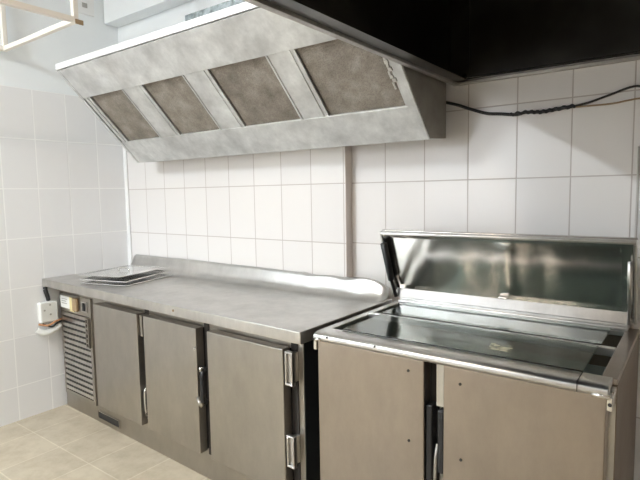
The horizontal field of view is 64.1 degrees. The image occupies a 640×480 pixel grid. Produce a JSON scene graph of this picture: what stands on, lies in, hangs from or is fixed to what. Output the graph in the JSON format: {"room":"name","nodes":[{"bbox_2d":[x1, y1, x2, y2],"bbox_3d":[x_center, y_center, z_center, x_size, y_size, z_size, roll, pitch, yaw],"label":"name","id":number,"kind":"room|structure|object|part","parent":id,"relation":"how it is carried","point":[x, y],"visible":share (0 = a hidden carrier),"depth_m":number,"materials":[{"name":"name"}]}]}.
{"room":"commercial kitchen","nodes":[
{"label":"commercial kitchen","id":0,"kind":"room"},
{"bbox_2d":[0,0,128,426],"bbox_3d":[-2.612,-0.268,2.074,0.100,2.950,4.300,3,7,36],"label":"wall","id":1,"kind":"structure","parent":0,"point":[63,206],"depth_m":3.20,"materials":[{"name":"tile"}]},
{"bbox_2d":[35,300,61,335],"bbox_3d":[-1.714,0.484,3.195,0.067,0.216,0.161,3,7,36],"label":"wall socket","id":2,"kind":"object","parent":1,"relation":"attached to","point":[47,310],"visible":1,"depth_m":3.18,"materials":[{"name":"white plastic"}]},
{"bbox_2d":[43,287,50,300],"bbox_3d":[-1.715,0.337,3.214,0.034,0.093,0.041,3,7,36],"label":"cable","id":3,"kind":"object","parent":2,"relation":"attached to","point":[46,293],"visible":0.98,"depth_m":3.20,"materials":[{"name":"black plastic"}]},
{"bbox_2d":[78,0,93,16],"bbox_3d":[-1.543,-1.538,3.341,0.018,0.120,0.140,3,7,36],"label":"wall switch","id":4,"kind":"object","parent":1,"relation":"attached to","point":[86,7],"visible":0.82,"depth_m":3.35,"materials":[{"name":"white plastic"}]},
{"bbox_2d":[0,404,210,479],"bbox_3d":[-0.849,1.320,0.863,4.500,0.050,4.400,3,7,36],"label":"floor","id":5,"kind":"structure","parent":0,"point":[63,442],"depth_m":2.71,"materials":[{"name":"tile"}]},
{"bbox_2d":[42,254,391,479],"bbox_3d":[-0.693,0.635,2.839,2.161,0.947,0.695,3,7,39],"label":"counter","id":6,"kind":"object","parent":5,"relation":"on","point":[211,367],"depth_m":2.43,"materials":[{"name":"metal"}]},
{"bbox_3d":[-1.599,0.389,3.212,0.120,0.076,0.004,3,7,39],"label":"label plate","id":7,"kind":"part","parent":6,"relation":"part of","materials":[{"name":"white paper"}]},
{"bbox_3d":[-1.498,0.666,3.170,0.385,0.652,0.012,3,7,39],"label":"grille panel","id":8,"kind":"part","parent":6,"relation":"part of","materials":[{"name":"metal"}]},
{"bbox_2d":[81,301,87,312],"bbox_3d":[-1.412,0.402,3.062,0.070,0.065,0.005,3,7,39],"label":"switch plate","id":9,"kind":"object","parent":6,"relation":"attached to","point":[84,304],"depth_m":3.05,"materials":[{"name":"metal"}]},
{"bbox_3d":[-1.103,0.668,2.820,0.448,0.598,0.045,3,7,39],"label":"door","id":10,"kind":"part","parent":6,"relation":"part of","materials":[{"name":"metal"}]},
{"bbox_2d":[80,274,173,286],"bbox_3d":[-1.159,0.234,3.103,0.340,0.007,0.416,1,6,23],"label":"lid","id":11,"kind":"object","parent":6,"relation":"on","point":[158,276],"visible":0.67,"depth_m":2.98,"materials":[{"name":"metal"}]},
{"bbox_2d":[79,269,170,282],"bbox_3d":[-1.183,0.212,3.137,0.340,0.009,0.416,2,6,20],"label":"lid","id":12,"kind":"object","parent":11,"relation":"on","point":[129,278],"visible":0.66,"depth_m":3.03,"materials":[{"name":"metal"}]},
{"bbox_2d":[76,265,167,277],"bbox_3d":[-1.213,0.180,3.162,0.340,0.027,0.416,1,5,23],"label":"lid","id":13,"kind":"object","parent":12,"relation":"on","point":[121,271],"visible":1,"depth_m":3.13,"materials":[{"name":"metal"}]},
{"bbox_3d":[-0.910,0.849,2.688,0.012,0.159,0.039,1,5,17],"label":"handle","id":14,"kind":"part","parent":6,"relation":"part of","materials":[{"name":"silver metal"}]},
{"bbox_3d":[-0.716,0.690,2.511,0.428,0.598,0.045,3,7,39],"label":"door","id":15,"kind":"part","parent":6,"relation":"part of","materials":[{"name":"metal"}]},
{"bbox_3d":[-0.534,0.677,2.351,0.028,0.180,0.064,-1,5,3],"label":"handle","id":16,"kind":"part","parent":6,"relation":"part of","materials":[{"name":"black"}]},
{"bbox_2d":[42,273,391,344],"bbox_3d":[-0.698,0.284,2.808,2.161,0.048,0.693,3,7,39],"label":"countertop","id":17,"kind":"structure","parent":6,"relation":"on","point":[283,315],"depth_m":2.38,"materials":[{"name":"metal"}]},
{"bbox_3d":[-0.308,0.713,2.184,0.463,0.598,0.045,3,7,39],"label":"door","id":18,"kind":"part","parent":6,"relation":"part of","materials":[{"name":"metal"}]},
{"bbox_3d":[0.089,0.754,2.211,0.004,0.798,0.469,3,7,39],"label":"panel","id":19,"kind":"part","parent":6,"relation":"part of","materials":[{"name":"black metal"}]},
{"bbox_2d":[313,229,639,479],"bbox_3d":[0.555,0.581,1.866,0.967,1.190,0.682,3,7,36],"label":"prep table","id":20,"kind":"object","parent":5,"relation":"on","point":[498,356],"visible":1,"depth_m":1.72,"materials":[{"name":"metal"}]},
{"bbox_3d":[0.180,0.700,1.787,0.419,0.660,0.050,3,7,36],"label":"door","id":21,"kind":"part","parent":20,"relation":"part of","materials":[{"name":"metal"}]},
{"bbox_3d":[0.361,0.661,1.657,0.022,0.276,0.044,3,7,36],"label":"handle","id":22,"kind":"part","parent":20,"relation":"part of","materials":[{"name":"black"}]},
{"bbox_3d":[0.374,0.777,1.645,0.012,0.248,0.034,2,6,31],"label":"latch rod","id":23,"kind":"part","parent":20,"relation":"part of","materials":[{"name":"silver metal"}]},
{"bbox_3d":[0.393,0.636,1.628,0.021,0.206,0.048,3,7,36],"label":"handle","id":24,"kind":"part","parent":20,"relation":"part of","materials":[{"name":"black metal"}]},
{"bbox_3d":[0.376,0.364,1.607,0.940,0.031,0.082,3,7,36],"label":"rail","id":25,"kind":"part","parent":20,"relation":"part of","materials":[{"name":"metal"}]},
{"bbox_3d":[0.480,0.331,1.736,0.787,0.005,0.268,3,7,36],"label":"glass","id":26,"kind":"part","parent":20,"relation":"part of","materials":[{"name":"green"}]},
{"bbox_3d":[0.564,0.332,1.888,0.920,0.018,0.595,3,7,36],"label":"frame","id":27,"kind":"part","parent":20,"relation":"part of","materials":[{"name":"metal"}]},
{"bbox_3d":[0.644,0.308,1.961,0.800,0.005,0.234,3,7,36],"label":"glass","id":28,"kind":"part","parent":20,"relation":"part of","materials":[{"name":"green"}]},
{"bbox_3d":[0.697,0.119,2.029,0.962,0.304,0.126,3,7,36],"label":"lid","id":29,"kind":"part","parent":20,"relation":"part of","materials":[{"name":"metal"}]},
{"bbox_3d":[0.578,0.720,1.493,0.442,0.660,0.050,3,7,36],"label":"door","id":30,"kind":"part","parent":20,"relation":"part of","materials":[{"name":"metal"}]},
{"bbox_3d":[0.404,0.723,1.666,0.956,0.710,0.004,3,7,36],"label":"frame","id":31,"kind":"part","parent":20,"relation":"part of","materials":[{"name":"metal"}]},
{"bbox_3d":[0.949,0.351,1.602,0.040,0.018,0.595,3,7,36],"label":"rail","id":32,"kind":"part","parent":20,"relation":"part of","materials":[{"name":"metal"}]},
{"bbox_2d":[118,0,639,479],"bbox_3d":[0.386,-0.351,2.423,4.308,2.950,0.158,3,7,36],"label":"wall","id":33,"kind":"structure","parent":0,"point":[572,171],"depth_m":2.35,"materials":[{"name":"tile"}]},
{"bbox_2d":[123,147,131,264],"bbox_3d":[-1.365,0.042,3.665,0.036,2.000,0.008,3,7,36],"label":"trim","id":34,"kind":"structure","parent":33,"relation":"attached to","point":[124,149],"depth_m":3.63,"materials":[{"name":"white"}]},
{"bbox_2d":[103,0,192,27],"bbox_3d":[0.293,-1.594,2.209,4.304,0.432,0.102,3,7,36],"label":"trim","id":35,"kind":"structure","parent":33,"relation":"attached to","point":[117,13],"depth_m":3.31,"materials":[{"name":"white paint"}]},
{"bbox_2d":[55,2,445,162],"bbox_3d":[-0.463,-0.698,2.514,2.012,0.526,0.641,3,7,36],"label":"extractor hood","id":36,"kind":"object","parent":33,"relation":"attached to","point":[277,83],"visible":0.91,"depth_m":2.29,"materials":[{"name":"metal"}]},
{"bbox_3d":[-1.267,-0.740,3.114,0.004,0.522,0.633,3,7,36],"label":"panel","id":37,"kind":"part","parent":36,"relation":"part of","materials":[{"name":"metal"}]},
{"bbox_3d":[-0.463,-0.934,2.498,2.004,0.006,0.628,3,7,36],"label":"panel","id":38,"kind":"part","parent":36,"relation":"part of","materials":[{"name":"metal"}]},
{"bbox_2d":[185,0,244,20],"bbox_3d":[-0.136,-0.988,2.181,1.030,0.092,0.260,3,7,36],"label":"duct","id":39,"kind":"object","parent":36,"relation":"on","point":[229,3],"visible":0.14,"depth_m":2.26,"materials":[{"name":"silver metal"}]},
{"bbox_3d":[-0.273,-0.719,2.769,2.004,0.474,0.004,3,7,36],"label":"panel","id":40,"kind":"part","parent":36,"relation":"part of","materials":[{"name":"metal"}]},
{"bbox_3d":[-0.392,-0.511,2.623,2.000,0.124,0.123,3,7,36],"label":"panel","id":41,"kind":"part","parent":36,"relation":"part of","materials":[{"name":"metal"}]},
{"bbox_3d":[-0.313,-0.467,2.732,2.004,0.016,0.153,3,7,36],"label":"panel","id":42,"kind":"part","parent":36,"relation":"part of","materials":[{"name":"metal"}]},
{"bbox_3d":[0.346,-0.658,1.920,0.004,0.522,0.633,3,7,36],"label":"panel","id":43,"kind":"part","parent":36,"relation":"part of","materials":[{"name":"silver metal"}]},
{"bbox_2d":[243,0,639,85],"bbox_3d":[0.733,-0.882,0.984,1.684,0.654,1.746,3,7,36],"label":"hood","id":44,"kind":"object","parent":33,"relation":"attached to","point":[451,42],"visible":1,"depth_m":1.89,"materials":[{"name":"black metal"}]},
{"bbox_3d":[0.059,-0.915,1.483,0.006,0.644,1.746,3,7,36],"label":"panel","id":45,"kind":"part","parent":44,"relation":"part of","materials":[{"name":"black metal"}]},
{"bbox_3d":[1.215,-0.954,1.631,1.672,0.632,0.006,3,7,36],"label":"panel","id":46,"kind":"part","parent":44,"relation":"part of","materials":[{"name":"black metal"}]},
{"bbox_2d":[446,85,639,115],"bbox_3d":[0.954,-0.533,1.933,1.027,0.109,0.018,3,7,36],"label":"cable","id":47,"kind":"object","parent":33,"relation":"attached to","point":[517,113],"visible":0.98,"depth_m":1.98,"materials":[{"name":"black plastic"}]},
{"bbox_2d":[631,146,639,327],"bbox_3d":[1.145,0.414,1.883,0.009,1.500,0.009,3,7,36],"label":"pipe","id":48,"kind":"object","parent":33,"relation":"attached to","point":[638,152],"visible":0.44,"depth_m":1.83,"materials":[{"name":"grey paint"}]},
{"bbox_3d":[-0.900,-1.667,0.589,4.500,0.050,4.400,3,7,36],"label":"ceiling","id":49,"kind":"structure","parent":0,"visible":0},
{"bbox_2d":[0,0,83,51],"bbox_3d":[-1.745,-1.412,2.378,0.812,0.758,0.850,3,7,36],"label":"frame","id":50,"kind":"object","parent":49,"relation":"hanging from","point":[68,20],"visible":1,"depth_m":2.54,"materials":[{"name":"white paint"}]},
{"bbox_3d":[-1.827,-1.477,2.924,0.026,0.724,0.026,3,7,36],"label":"post","id":51,"kind":"part","parent":50,"relation":"part of","materials":[{"name":"white paint"}]},
{"bbox_3d":[-1.434,-1.038,2.173,0.026,0.026,0.778,3,7,36],"label":"rail","id":52,"kind":"part","parent":50,"relation":"part of","materials":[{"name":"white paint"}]},
{"bbox_3d":[-1.508,-1.088,2.726,0.806,0.026,0.026,3,7,36],"label":"rail","id":53,"kind":"part","parent":50,"relation":"part of","materials":[{"name":"white paint"}]},
{"bbox_3d":[-1.201,-1.445,2.460,0.026,0.724,0.026,3,7,36],"label":"post","id":54,"kind":"part","parent":50,"relation":"part of","materials":[{"name":"white paint"}]},
{"bbox_3d":[-1.174,-1.063,2.496,0.007,0.023,0.040,3,7,36],"label":"corner plate","id":55,"kind":"part","parent":50,"relation":"part of","materials":[{"name":"brown"}]}
]}

